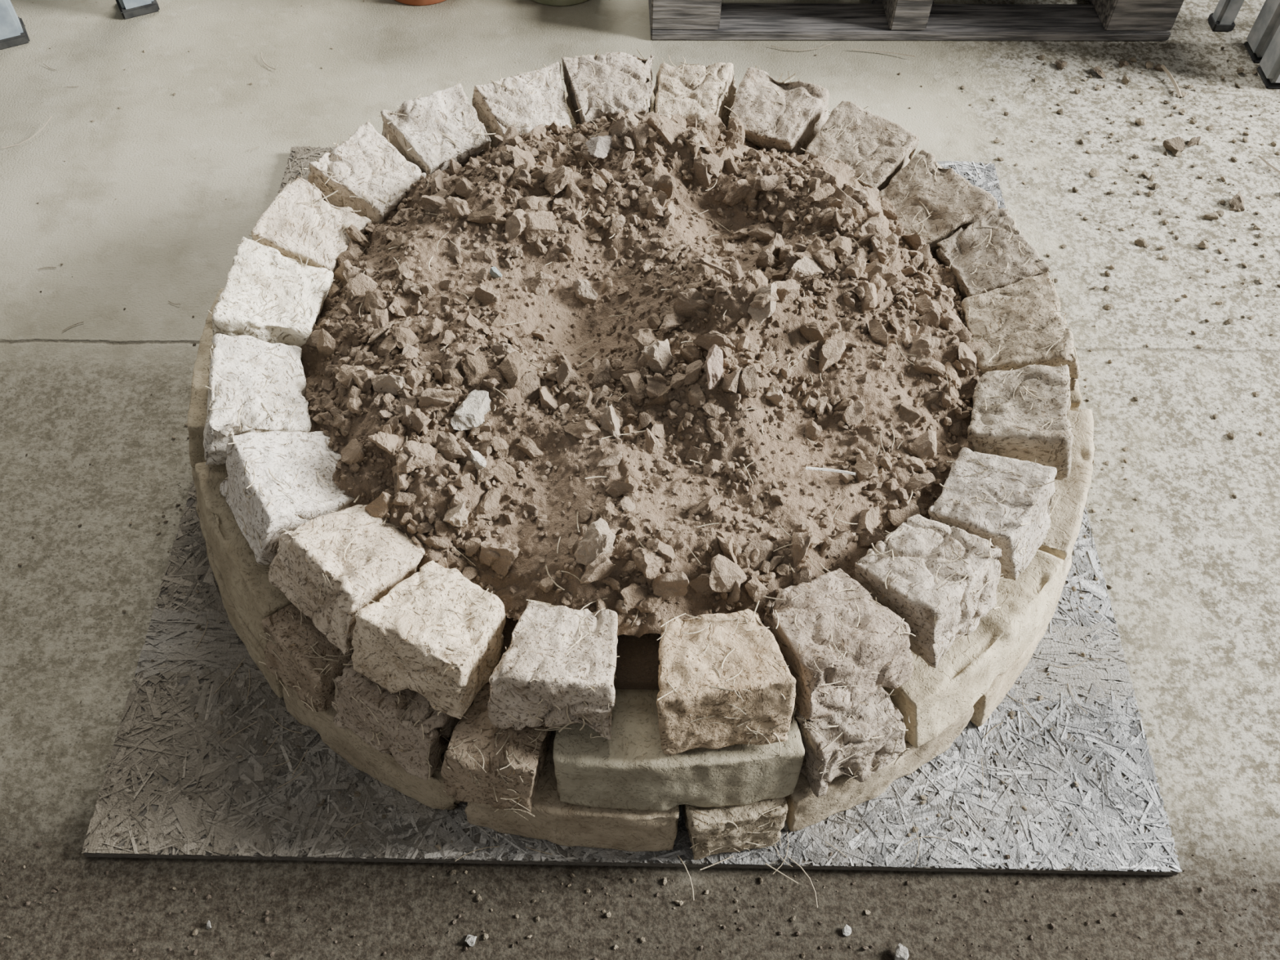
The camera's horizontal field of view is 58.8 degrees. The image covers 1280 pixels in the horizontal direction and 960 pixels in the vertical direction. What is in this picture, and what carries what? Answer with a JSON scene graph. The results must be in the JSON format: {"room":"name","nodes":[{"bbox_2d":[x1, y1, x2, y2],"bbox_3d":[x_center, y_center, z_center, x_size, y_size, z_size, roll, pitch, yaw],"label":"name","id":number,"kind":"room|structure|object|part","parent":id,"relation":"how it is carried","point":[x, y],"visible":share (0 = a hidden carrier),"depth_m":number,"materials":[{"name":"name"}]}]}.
{"room":"industrial hall","nodes":[
{"label":"industrial hall","id":0,"kind":"room"},
{"bbox_2d":[0,0,1279,959],"bbox_3d":[0.000,-0.061,1.601,10.000,0.001,10.000,1,54,-1],"label":"floor","id":1,"kind":"structure","parent":0,"point":[1199,633],"depth_m":1.64,"materials":[{"name":"concrete"}]},
{"bbox_2d":[0,0,159,49],"bbox_3d":[-1.148,-1.126,2.061,0.320,0.455,0.420,-22,58,-16],"label":"stepladder","id":2,"kind":"object","parent":1,"relation":"on","point":[13,33],"visible":1,"depth_m":2.10,"materials":[{"name":"silver metal"}]},
{"bbox_2d":[394,0,446,5],"bbox_3d":[-0.430,-1.039,2.185,0.246,0.180,0.246,1,54,-1],"label":"terracotta pot","id":3,"kind":"object","parent":1,"relation":"on","point":[413,2],"visible":1,"depth_m":2.21,"materials":[{"name":"orange ceramic"}]},
{"bbox_2d":[531,0,587,6],"bbox_3d":[-0.158,-1.055,2.191,0.269,0.200,0.269,1,54,-1],"label":"ceramic pot","id":4,"kind":"object","parent":1,"relation":"on","point":[549,2],"visible":1,"depth_m":2.21,"materials":[{"name":"green ceramic"}]},
{"bbox_2d":[81,145,1182,907],"bbox_3d":[0.000,-0.049,1.579,1.200,0.022,1.246,1,54,-1],"label":"board","id":5,"kind":"object","parent":1,"relation":"on","point":[206,761],"visible":0.27,"depth_m":1.29,"materials":[{"name":"wood"}]},
{"bbox_2d":[186,48,1094,859],"bbox_3d":[0.000,-0.142,1.488,1.181,0.283,1.177,-27,59,-19],"label":"ring wall","id":6,"kind":"structure","parent":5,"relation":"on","point":[802,717],"depth_m":1.23,"materials":[{"name":"stone"}]},
{"bbox_2d":[300,108,985,689],"bbox_3d":[0.003,-0.161,1.462,0.932,0.314,0.932,-13,56,-10],"label":"soil","id":7,"kind":"object","parent":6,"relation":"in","point":[650,368],"visible":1,"depth_m":1.33,"materials":[{"name":"soil"}]},
{"bbox_2d":[0,0,1279,959],"bbox_3d":[0.245,-0.156,1.665,3.161,0.032,2.441,-5,54,-5],"label":"crumbs","id":8,"kind":"object","parent":1,"relation":"on","point":[1175,145],"visible":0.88,"depth_m":1.85,"materials":[{"name":"soil"}]},
{"bbox_2d":[2,42,1279,387],"bbox_3d":[0.073,-0.080,1.606,2.428,0.016,1.871,1,54,-1],"label":"straw","id":9,"kind":"object","parent":1,"relation":"on","point":[1175,84],"visible":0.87,"depth_m":2.09,"materials":[{"name":"beige plant"}]},
{"bbox_2d":[648,0,1184,40],"bbox_3d":[0.505,-1.370,2.468,1.000,0.145,1.200,-1,54,-2],"label":"wooden pallet","id":10,"kind":"object","parent":1,"relation":"on","point":[669,20],"visible":1,"depth_m":2.17,"materials":[{"name":"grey wood"}]},
{"bbox_2d":[1207,0,1244,31],"bbox_3d":[1.282,-1.139,2.117,0.360,0.475,0.360,1,54,-1],"label":"stepladder","id":11,"kind":"object","parent":1,"relation":"on","point":[1224,15],"visible":1,"depth_m":2.20,"materials":[{"name":"metal"}]},
{"bbox_3d":[1.282,-1.141,2.115,0.360,0.470,0.360,1,54,-1],"label":"frame","id":12,"kind":"part","parent":11,"relation":"part of","materials":[{"name":"grey metal"}]},
{"bbox_2d":[1244,0,1279,88],"bbox_3d":[1.672,-0.988,1.858,1.020,0.735,0.160,1,54,-1],"label":"stepladder","id":13,"kind":"object","parent":1,"relation":"on","point":[1263,43],"visible":1,"depth_m":2.11,"materials":[{"name":"grey metal"}]}
]}

